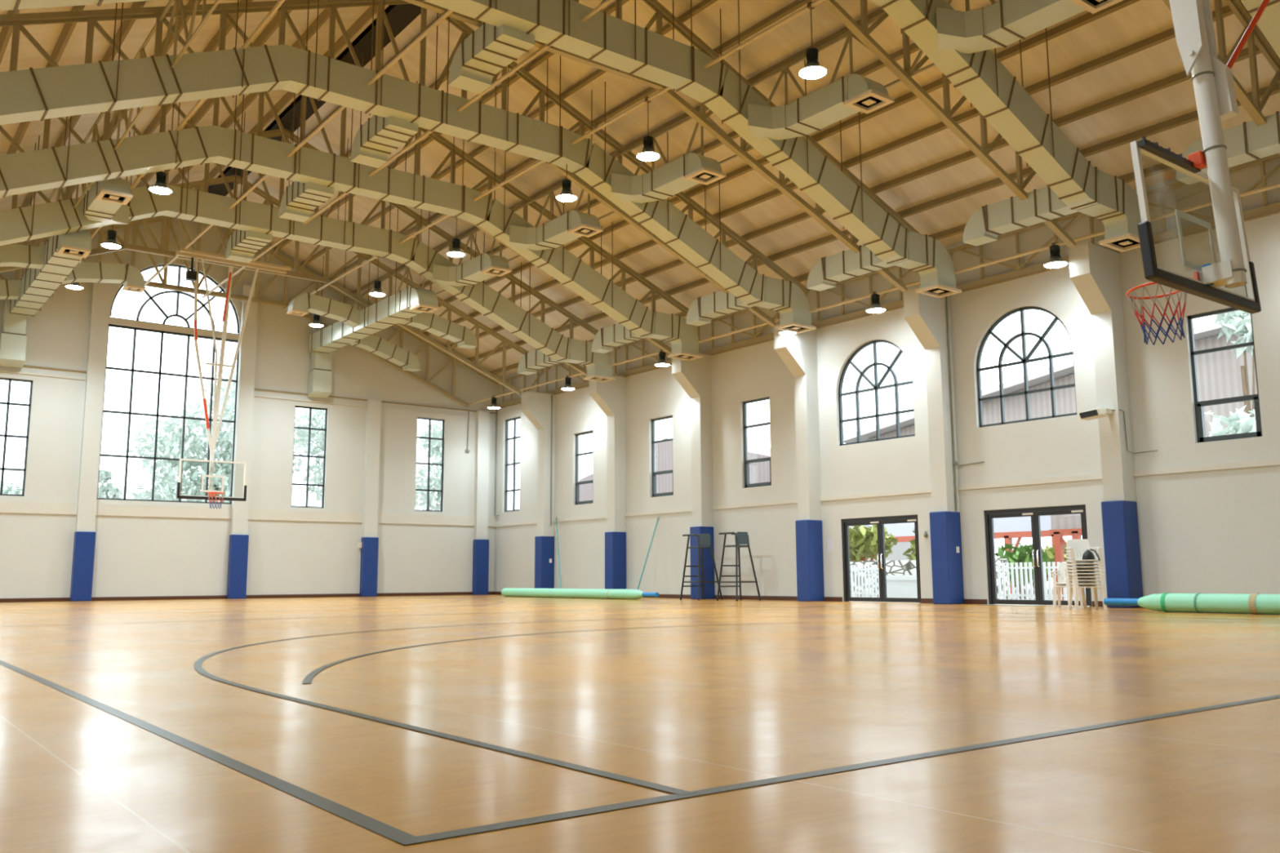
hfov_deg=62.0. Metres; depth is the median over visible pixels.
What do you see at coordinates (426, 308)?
diffuser
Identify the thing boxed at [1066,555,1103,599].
plastic chair
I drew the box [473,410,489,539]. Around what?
column
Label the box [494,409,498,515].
conduit pipe
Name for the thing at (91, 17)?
roof truss
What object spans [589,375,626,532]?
pillar
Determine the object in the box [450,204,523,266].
brace
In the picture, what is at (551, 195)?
brace
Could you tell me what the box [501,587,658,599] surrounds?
roll
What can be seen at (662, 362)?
lamp
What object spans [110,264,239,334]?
window
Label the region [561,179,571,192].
housing
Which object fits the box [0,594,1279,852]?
floor
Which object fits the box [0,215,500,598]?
wall
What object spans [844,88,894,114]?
diffuser
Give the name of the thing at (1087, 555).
shoulder bag
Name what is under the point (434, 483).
tree
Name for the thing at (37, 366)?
trim
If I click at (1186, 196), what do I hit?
wall
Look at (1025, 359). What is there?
window
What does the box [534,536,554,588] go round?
pad
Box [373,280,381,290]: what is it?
housing
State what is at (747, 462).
window
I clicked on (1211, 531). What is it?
wall
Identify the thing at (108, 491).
tree
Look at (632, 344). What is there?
girder
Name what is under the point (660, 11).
roof truss
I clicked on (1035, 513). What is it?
door
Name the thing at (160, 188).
lamp
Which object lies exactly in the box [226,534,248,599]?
pad
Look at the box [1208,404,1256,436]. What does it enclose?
tree
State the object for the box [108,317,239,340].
trim
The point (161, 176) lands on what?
housing
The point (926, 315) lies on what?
column
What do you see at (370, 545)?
pad
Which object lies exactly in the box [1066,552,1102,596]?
plastic chair
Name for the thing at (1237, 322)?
tree
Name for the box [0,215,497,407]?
roof truss
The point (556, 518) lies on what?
leaning pole
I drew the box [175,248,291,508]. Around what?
hoop
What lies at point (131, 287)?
diffuser
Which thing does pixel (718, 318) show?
girder
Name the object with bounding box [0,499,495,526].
trim
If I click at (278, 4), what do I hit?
pipe
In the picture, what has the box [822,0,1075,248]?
roof truss
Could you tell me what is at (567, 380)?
housing
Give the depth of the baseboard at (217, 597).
34.90 m
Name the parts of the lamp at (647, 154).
hanger rod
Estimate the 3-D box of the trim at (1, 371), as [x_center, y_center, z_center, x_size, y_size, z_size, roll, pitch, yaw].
[-14.872,-1.230,35.115,23.200,0.060,0.040,6,-10,-37]
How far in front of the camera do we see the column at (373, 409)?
38.49 m
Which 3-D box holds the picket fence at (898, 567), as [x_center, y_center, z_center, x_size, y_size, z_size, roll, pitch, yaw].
[7.928,5.314,36.912,0.800,1.280,10.500,6,-10,-37]
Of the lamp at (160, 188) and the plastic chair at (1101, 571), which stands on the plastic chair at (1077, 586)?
the plastic chair at (1101, 571)
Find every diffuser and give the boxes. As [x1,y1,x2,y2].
[57,244,91,257]
[95,188,133,205]
[122,284,145,293]
[286,308,308,315]
[409,303,439,312]
[480,265,511,276]
[567,223,603,237]
[582,374,615,382]
[666,351,703,360]
[684,167,726,185]
[775,322,816,333]
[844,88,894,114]
[915,284,961,297]
[1070,0,1124,13]
[1098,233,1140,252]
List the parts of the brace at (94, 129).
web post, rail, rail, web post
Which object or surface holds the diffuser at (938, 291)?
attached to the air duct at (509, 28)
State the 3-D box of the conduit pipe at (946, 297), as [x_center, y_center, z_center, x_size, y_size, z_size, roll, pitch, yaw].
[7.279,-0.584,24.874,0.044,5.100,0.044,6,-10,-37]
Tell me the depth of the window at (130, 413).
34.72 m
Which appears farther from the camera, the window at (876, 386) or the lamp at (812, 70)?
the window at (876, 386)
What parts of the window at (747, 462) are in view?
vent sash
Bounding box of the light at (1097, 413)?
[1077,408,1112,420]
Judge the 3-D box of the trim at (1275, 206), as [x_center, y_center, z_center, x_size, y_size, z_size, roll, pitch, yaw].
[5.993,-2.969,27.216,0.120,0.150,38.250,6,-10,-37]
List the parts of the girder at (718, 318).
web post, web post, rail, web post, web post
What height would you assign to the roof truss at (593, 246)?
5.784 m
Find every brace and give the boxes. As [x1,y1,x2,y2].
[17,239,35,279]
[38,187,64,247]
[68,111,104,208]
[107,23,155,150]
[158,0,221,68]
[345,275,388,310]
[390,244,448,294]
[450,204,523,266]
[525,155,617,226]
[619,106,737,209]
[743,13,901,152]
[908,0,995,76]
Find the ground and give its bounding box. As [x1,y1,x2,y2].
[850,582,1073,605]
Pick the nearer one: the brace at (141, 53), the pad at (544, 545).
the brace at (141, 53)
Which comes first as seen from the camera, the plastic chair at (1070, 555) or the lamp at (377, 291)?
the plastic chair at (1070, 555)
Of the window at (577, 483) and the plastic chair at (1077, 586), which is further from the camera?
the window at (577, 483)
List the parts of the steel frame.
post, panel, post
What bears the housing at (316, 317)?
in the lamp at (316, 323)
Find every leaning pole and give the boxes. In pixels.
[555,516,561,588]
[636,516,659,589]
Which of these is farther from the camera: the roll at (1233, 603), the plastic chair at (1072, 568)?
the plastic chair at (1072, 568)
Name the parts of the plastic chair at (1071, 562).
backrest, seat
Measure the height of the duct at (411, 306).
4.737 m
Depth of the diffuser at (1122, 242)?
20.34 m
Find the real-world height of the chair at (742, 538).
1.855 m
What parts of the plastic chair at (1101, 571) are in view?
leg, backrest, seat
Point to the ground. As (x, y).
(1028, 587)
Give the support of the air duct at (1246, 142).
hanging from the ceiling
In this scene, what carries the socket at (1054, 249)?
in the lamp at (1055, 261)
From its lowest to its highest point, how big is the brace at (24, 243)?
1.397 m
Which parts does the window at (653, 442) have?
vent sash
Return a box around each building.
[0,480,151,499]
[843,321,1257,593]
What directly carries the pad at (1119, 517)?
attached to the wall at (1211, 531)
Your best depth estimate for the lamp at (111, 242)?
26.73 m
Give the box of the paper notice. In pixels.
[827,537,833,551]
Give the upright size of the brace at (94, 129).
1.397 m
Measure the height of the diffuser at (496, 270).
0.060 m
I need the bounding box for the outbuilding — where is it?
[578,438,912,561]
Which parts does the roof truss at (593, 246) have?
web post, web post, web post, web post, web post, web post, web post, web post, web post, web post, web post, web post, web post, web post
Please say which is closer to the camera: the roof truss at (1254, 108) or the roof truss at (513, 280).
the roof truss at (1254, 108)
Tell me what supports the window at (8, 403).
in the wall at (135, 556)
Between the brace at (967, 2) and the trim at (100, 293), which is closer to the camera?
the brace at (967, 2)
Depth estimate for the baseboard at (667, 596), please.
28.93 m
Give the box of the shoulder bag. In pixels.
[1082,548,1100,560]
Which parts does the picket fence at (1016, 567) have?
rail, rail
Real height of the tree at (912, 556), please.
3.012 m
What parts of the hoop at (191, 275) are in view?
winch motor, drop frame, fold arm, backboard frame, drop frame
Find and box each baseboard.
[0,591,493,602]
[493,591,1107,606]
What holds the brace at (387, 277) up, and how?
attached to the roof truss at (163, 285)
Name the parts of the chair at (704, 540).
leg, arm rail, rail, seat, leg, backrest, rail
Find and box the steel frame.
[1048,513,1081,600]
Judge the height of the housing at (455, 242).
0.250 m
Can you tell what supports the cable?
attached to the wall at (1211, 531)
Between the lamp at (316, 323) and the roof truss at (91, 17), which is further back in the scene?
the lamp at (316, 323)
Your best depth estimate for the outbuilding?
64.16 m
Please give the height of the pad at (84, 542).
2.100 m
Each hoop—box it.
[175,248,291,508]
[1126,0,1270,345]
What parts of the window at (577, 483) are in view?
vent sash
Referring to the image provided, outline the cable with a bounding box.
[1111,408,1157,453]
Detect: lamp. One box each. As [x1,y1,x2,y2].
[65,282,84,289]
[100,224,121,248]
[148,170,172,194]
[308,288,324,327]
[368,256,386,297]
[446,217,465,257]
[487,395,500,408]
[555,164,577,202]
[560,375,575,390]
[635,96,660,161]
[654,349,670,366]
[778,330,796,335]
[798,1,827,79]
[865,291,885,313]
[1043,242,1068,268]
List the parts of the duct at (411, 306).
hanger rod, hanger rod, hanger rod, hanger rod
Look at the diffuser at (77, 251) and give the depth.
25.39 m
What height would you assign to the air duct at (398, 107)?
6.335 m
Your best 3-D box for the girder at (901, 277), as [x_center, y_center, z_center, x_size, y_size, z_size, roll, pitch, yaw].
[5.919,-3.490,27.285,0.070,0.927,3.850,6,-10,-37]
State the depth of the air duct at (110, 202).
28.75 m
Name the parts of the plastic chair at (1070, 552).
backrest, seat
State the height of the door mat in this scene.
0.007 m
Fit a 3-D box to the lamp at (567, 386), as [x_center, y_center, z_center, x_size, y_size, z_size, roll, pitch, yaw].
[-2.435,-1.481,36.036,0.480,0.488,0.480,6,-10,-37]
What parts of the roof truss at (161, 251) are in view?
web post, web post, web post, web post, web post, web post, web post, web post, web post, web post, web post, web post, web post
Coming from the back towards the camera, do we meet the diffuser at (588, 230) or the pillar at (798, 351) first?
the pillar at (798, 351)
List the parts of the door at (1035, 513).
pull handle, pull handle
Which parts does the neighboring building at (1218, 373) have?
post, post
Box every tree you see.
[0,480,22,494]
[97,470,122,498]
[124,362,303,502]
[293,408,324,504]
[415,420,442,510]
[848,524,897,561]
[902,528,915,559]
[995,542,1053,599]
[1025,543,1067,594]
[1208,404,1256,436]
[1214,310,1255,417]
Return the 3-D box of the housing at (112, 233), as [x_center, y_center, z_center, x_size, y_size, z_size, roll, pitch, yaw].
[-13.304,-4.809,26.811,0.220,0.250,0.220,6,-10,-37]
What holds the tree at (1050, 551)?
on the ground
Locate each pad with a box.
[69,531,96,601]
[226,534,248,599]
[359,537,378,596]
[472,539,488,595]
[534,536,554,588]
[604,531,626,589]
[689,526,714,599]
[795,520,824,601]
[929,511,964,604]
[1101,500,1142,608]
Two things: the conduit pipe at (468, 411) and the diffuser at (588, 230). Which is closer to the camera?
the diffuser at (588, 230)
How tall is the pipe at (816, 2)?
0.076 m
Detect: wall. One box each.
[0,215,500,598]
[493,213,1279,604]
[499,157,1279,403]
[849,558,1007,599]
[886,574,917,602]
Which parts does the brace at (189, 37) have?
rail, web post, web post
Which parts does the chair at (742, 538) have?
leg, arm rail, rail, leg, backrest, rail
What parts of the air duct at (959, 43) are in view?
hanger rod, hanger rod, hanger rod, hanger rod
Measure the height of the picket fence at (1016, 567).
1.180 m
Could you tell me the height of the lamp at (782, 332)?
0.488 m
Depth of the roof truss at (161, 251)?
34.26 m
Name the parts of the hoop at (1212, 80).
backboard frame, yoke plate, brace rod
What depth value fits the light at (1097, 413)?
21.35 m
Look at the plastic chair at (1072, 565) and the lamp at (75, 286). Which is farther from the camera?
the lamp at (75, 286)
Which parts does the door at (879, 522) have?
pull handle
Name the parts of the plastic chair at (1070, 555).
backrest, seat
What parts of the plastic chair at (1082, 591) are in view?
leg, leg, backrest, leg, leg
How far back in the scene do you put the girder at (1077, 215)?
23.89 m
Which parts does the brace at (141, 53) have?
web post, rail, web post, rail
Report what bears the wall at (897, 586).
on the ground
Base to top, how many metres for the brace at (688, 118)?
1.397 m
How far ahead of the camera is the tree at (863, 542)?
39.21 m
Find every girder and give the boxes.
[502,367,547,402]
[554,347,616,388]
[624,324,700,370]
[711,306,779,348]
[813,265,911,320]
[946,211,1094,279]
[1136,153,1279,231]
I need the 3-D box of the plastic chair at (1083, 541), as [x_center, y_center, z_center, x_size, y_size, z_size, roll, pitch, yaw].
[8.395,2.547,20.198,0.590,0.830,0.566,-1,-8,6]
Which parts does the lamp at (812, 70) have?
hanger rod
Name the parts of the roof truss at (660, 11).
web post, web post, web post, web post, web post, web post, web post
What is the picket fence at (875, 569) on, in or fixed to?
on the ground
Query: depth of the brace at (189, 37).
17.81 m
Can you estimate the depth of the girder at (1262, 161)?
20.37 m
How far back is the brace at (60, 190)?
27.45 m
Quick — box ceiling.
[0,0,1279,377]
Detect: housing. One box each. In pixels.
[106,229,116,241]
[155,171,166,185]
[313,313,319,321]
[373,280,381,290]
[451,238,460,249]
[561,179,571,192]
[564,377,571,385]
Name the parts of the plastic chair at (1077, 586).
leg, leg, backrest, seat, leg, leg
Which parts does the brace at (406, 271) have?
web post, rail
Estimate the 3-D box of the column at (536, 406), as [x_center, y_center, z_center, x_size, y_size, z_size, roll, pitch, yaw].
[-3.675,2.401,38.154,1.180,7.250,0.430,6,-10,-37]
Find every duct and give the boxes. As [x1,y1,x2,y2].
[0,0,816,333]
[0,0,961,297]
[0,50,703,360]
[0,111,615,382]
[0,186,145,368]
[286,208,477,398]
[870,0,1141,252]
[1176,0,1279,185]
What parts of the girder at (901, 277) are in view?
web post, web post, rail, web post, web post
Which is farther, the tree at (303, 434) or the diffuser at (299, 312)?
the tree at (303, 434)
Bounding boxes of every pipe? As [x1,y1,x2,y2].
[90,0,284,239]
[144,9,453,286]
[201,0,613,297]
[284,0,825,310]
[466,411,469,449]
[468,182,1279,404]
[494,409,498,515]
[550,395,552,524]
[945,296,957,511]
[956,461,984,466]
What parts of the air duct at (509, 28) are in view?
hanger rod, hanger rod, hanger rod, hanger rod, hanger rod, hanger rod, hanger rod, hanger rod, hanger rod, hanger rod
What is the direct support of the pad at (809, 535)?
attached to the wall at (1211, 531)
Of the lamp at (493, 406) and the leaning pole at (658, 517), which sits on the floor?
the leaning pole at (658, 517)
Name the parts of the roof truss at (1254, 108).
web post, web post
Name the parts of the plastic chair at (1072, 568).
backrest, seat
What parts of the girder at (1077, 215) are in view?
web post, rail, web post, web post, web post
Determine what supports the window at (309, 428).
in the wall at (135, 556)
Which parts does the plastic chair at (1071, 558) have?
backrest, seat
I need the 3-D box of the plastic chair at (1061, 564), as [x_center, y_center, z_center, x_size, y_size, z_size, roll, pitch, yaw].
[8.540,3.123,21.183,0.590,0.830,0.566,-5,-9,30]
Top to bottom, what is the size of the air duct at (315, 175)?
6.335 m
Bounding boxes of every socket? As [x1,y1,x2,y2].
[642,135,653,150]
[805,48,819,65]
[871,293,879,305]
[1048,244,1061,258]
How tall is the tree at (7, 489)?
5.162 m
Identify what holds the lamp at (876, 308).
hanging from the pipe at (1276, 185)
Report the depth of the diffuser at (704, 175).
22.19 m
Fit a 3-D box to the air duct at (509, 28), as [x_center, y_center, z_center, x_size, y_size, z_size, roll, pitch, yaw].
[-1.242,-6.972,17.979,21.020,6.335,5.510,6,-10,-37]
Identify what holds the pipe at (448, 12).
attached to the roof truss
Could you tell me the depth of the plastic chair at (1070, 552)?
20.20 m
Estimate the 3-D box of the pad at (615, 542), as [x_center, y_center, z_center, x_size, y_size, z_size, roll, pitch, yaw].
[-0.799,4.488,34.618,0.544,2.100,0.470,6,-10,-37]
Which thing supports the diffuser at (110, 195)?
attached to the air duct at (110, 202)
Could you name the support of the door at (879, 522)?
in the wall at (1211, 531)
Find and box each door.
[841,514,921,603]
[984,504,1092,606]
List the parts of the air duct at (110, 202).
hanger rod, hanger rod, hanger rod, hanger rod, hanger rod, hanger rod, hanger rod, hanger rod, hanger rod, hanger rod, hanger rod, hanger rod, hanger rod, hanger rod, hanger rod, hanger rod, hanger rod, hanger rod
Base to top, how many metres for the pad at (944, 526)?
2.100 m
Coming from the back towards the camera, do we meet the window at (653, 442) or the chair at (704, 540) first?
the window at (653, 442)
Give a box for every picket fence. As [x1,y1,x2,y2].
[849,564,879,601]
[995,561,1085,605]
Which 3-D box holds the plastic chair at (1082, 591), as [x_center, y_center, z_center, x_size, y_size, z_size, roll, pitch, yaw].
[8.539,3.183,21.161,0.590,0.830,0.566,-5,-9,30]
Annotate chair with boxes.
[680,533,723,599]
[716,531,761,600]
[1050,562,1085,595]
[1051,565,1086,608]
[1065,538,1101,582]
[1065,542,1102,586]
[1066,546,1102,589]
[1066,549,1102,593]
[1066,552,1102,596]
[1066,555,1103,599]
[1066,567,1103,603]
[1067,570,1104,606]
[1067,573,1106,609]
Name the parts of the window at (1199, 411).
vent sash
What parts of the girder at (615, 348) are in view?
web post, rail, web post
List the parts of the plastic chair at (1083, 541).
leg, backrest, seat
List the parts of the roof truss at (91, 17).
web post, web post, web post, web post, web post, web post, web post, web post, web post, web post, web post, web post, web post, web post, web post, web post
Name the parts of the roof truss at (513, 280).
web post, web post, web post, web post, web post, web post, web post, web post, web post, web post, web post, web post, web post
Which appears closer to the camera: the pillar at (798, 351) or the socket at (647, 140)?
the socket at (647, 140)
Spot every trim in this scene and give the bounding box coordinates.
[0,369,495,419]
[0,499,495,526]
[23,364,495,413]
[75,282,111,531]
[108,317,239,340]
[230,284,257,534]
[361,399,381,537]
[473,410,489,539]
[493,457,1279,527]
[496,202,1279,407]
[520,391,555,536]
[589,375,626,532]
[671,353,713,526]
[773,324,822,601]
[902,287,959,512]
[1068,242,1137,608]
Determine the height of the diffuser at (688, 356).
0.060 m
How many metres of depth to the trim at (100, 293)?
33.11 m
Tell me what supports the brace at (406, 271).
attached to the roof truss at (513, 280)
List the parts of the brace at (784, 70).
web post, rail, rail, web post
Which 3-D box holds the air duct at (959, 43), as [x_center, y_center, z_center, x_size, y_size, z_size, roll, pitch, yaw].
[1.389,-7.463,14.588,21.020,6.335,5.510,6,-10,-37]
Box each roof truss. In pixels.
[0,0,809,326]
[0,91,703,354]
[0,175,551,394]
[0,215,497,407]
[11,128,621,376]
[401,0,920,292]
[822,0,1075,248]
[1162,0,1279,155]
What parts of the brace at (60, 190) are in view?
rail, web post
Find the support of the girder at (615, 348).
on the trim at (1275, 206)
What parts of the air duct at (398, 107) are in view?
hanger rod, hanger rod, hanger rod, hanger rod, hanger rod, hanger rod, hanger rod, hanger rod, hanger rod, hanger rod, hanger rod, hanger rod, hanger rod, hanger rod, hanger rod, hanger rod, hanger rod, hanger rod, hanger rod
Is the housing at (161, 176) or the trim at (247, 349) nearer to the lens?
the housing at (161, 176)
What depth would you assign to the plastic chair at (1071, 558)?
19.95 m
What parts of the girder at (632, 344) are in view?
web post, web post, rail, web post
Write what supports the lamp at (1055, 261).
hanging from the pipe at (1276, 185)
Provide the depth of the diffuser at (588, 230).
25.63 m
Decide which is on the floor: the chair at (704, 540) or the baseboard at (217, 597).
the chair at (704, 540)
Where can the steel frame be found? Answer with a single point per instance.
(1062, 524)
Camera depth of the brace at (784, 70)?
20.66 m
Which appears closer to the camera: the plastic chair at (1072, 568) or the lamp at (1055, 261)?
the plastic chair at (1072, 568)
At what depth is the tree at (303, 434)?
47.02 m
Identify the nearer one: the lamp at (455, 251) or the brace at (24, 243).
the lamp at (455, 251)
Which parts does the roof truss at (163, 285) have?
web post, web post, web post, web post, web post, web post, web post, web post, web post, web post, web post, web post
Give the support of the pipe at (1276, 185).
attached to the wall
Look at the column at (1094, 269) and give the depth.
21.53 m
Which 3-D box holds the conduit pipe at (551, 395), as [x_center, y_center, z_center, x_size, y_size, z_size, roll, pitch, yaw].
[-3.191,1.185,38.394,0.044,4.720,0.044,6,-10,-37]
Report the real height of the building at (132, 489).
5.530 m
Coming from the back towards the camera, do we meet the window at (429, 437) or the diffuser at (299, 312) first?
the window at (429, 437)
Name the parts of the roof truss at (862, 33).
web post, web post, web post, web post, web post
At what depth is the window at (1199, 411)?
20.43 m
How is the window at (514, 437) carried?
in the wall at (1211, 531)
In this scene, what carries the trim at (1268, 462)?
attached to the wall at (1211, 531)
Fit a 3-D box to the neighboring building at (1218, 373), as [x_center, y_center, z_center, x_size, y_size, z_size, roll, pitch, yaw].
[24.702,2.572,49.369,20.800,10.030,22.000,6,-10,-37]
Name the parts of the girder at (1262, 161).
web post, rail, web post, web post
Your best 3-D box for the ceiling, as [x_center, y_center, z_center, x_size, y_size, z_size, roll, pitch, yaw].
[-3.257,-7.615,20.713,23.680,5.196,38.730,6,-10,-37]
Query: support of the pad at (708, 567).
attached to the wall at (1211, 531)
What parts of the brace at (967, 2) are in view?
rail, web post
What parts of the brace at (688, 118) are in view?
web post, rail, rail, web post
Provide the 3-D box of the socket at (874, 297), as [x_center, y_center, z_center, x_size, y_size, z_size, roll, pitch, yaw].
[5.665,-3.053,25.605,0.220,0.250,0.220,6,-10,-37]
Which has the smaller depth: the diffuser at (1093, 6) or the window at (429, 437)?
the diffuser at (1093, 6)
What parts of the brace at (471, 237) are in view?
web post, rail, web post, rail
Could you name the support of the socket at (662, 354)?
in the lamp at (662, 362)
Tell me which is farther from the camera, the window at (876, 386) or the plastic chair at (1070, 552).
the window at (876, 386)
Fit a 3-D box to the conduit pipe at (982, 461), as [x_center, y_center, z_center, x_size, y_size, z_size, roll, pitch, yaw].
[7.568,0.854,24.446,0.142,0.055,0.703,6,-10,-37]
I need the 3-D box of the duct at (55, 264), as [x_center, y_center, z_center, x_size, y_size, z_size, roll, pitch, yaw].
[-16.321,-4.473,28.758,5.440,4.393,9.107,6,-10,-37]
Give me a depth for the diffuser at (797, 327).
27.16 m
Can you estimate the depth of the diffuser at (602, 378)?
33.97 m
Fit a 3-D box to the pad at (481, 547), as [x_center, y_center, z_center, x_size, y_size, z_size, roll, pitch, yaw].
[-6.103,5.386,40.793,0.550,2.100,0.299,6,-10,-37]
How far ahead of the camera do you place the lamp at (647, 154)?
20.93 m
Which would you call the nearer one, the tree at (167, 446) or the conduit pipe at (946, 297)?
the conduit pipe at (946, 297)
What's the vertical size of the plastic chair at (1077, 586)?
0.830 m
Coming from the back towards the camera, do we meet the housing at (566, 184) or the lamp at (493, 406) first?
the lamp at (493, 406)
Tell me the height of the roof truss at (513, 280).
5.784 m
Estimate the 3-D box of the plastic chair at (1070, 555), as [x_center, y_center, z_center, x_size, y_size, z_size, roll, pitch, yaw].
[8.393,2.666,20.157,0.590,0.830,0.566,-1,-8,6]
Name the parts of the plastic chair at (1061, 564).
backrest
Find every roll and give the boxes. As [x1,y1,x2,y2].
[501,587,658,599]
[1103,592,1279,614]
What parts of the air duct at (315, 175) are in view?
hanger rod, hanger rod, hanger rod, hanger rod, hanger rod, hanger rod, hanger rod, hanger rod, hanger rod, hanger rod, hanger rod, hanger rod, hanger rod, hanger rod, hanger rod, hanger rod, hanger rod, hanger rod, hanger rod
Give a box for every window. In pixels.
[0,377,32,496]
[97,324,239,504]
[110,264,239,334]
[291,405,327,507]
[414,417,444,511]
[504,416,520,511]
[575,431,593,504]
[651,415,673,497]
[742,396,771,488]
[838,339,915,445]
[976,306,1076,427]
[1187,307,1262,442]
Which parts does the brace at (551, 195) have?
web post, web post, rail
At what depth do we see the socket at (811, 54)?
17.47 m
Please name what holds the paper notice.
attached to the wall at (1211, 531)
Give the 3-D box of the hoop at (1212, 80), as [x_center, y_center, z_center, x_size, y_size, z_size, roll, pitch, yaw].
[5.409,-4.402,9.288,3.528,7.415,1.256,0,-8,-5]
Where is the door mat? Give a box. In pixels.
[986,604,1042,606]
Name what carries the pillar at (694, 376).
attached to the wall at (1211, 531)
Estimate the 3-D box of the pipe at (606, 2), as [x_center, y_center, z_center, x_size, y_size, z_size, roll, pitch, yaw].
[-3.030,-6.521,20.731,0.076,0.076,38.250,6,-10,-37]
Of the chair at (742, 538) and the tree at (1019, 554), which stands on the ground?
the tree at (1019, 554)
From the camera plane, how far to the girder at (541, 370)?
40.58 m
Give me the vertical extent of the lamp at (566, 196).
1.258 m
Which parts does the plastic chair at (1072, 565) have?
leg, backrest, seat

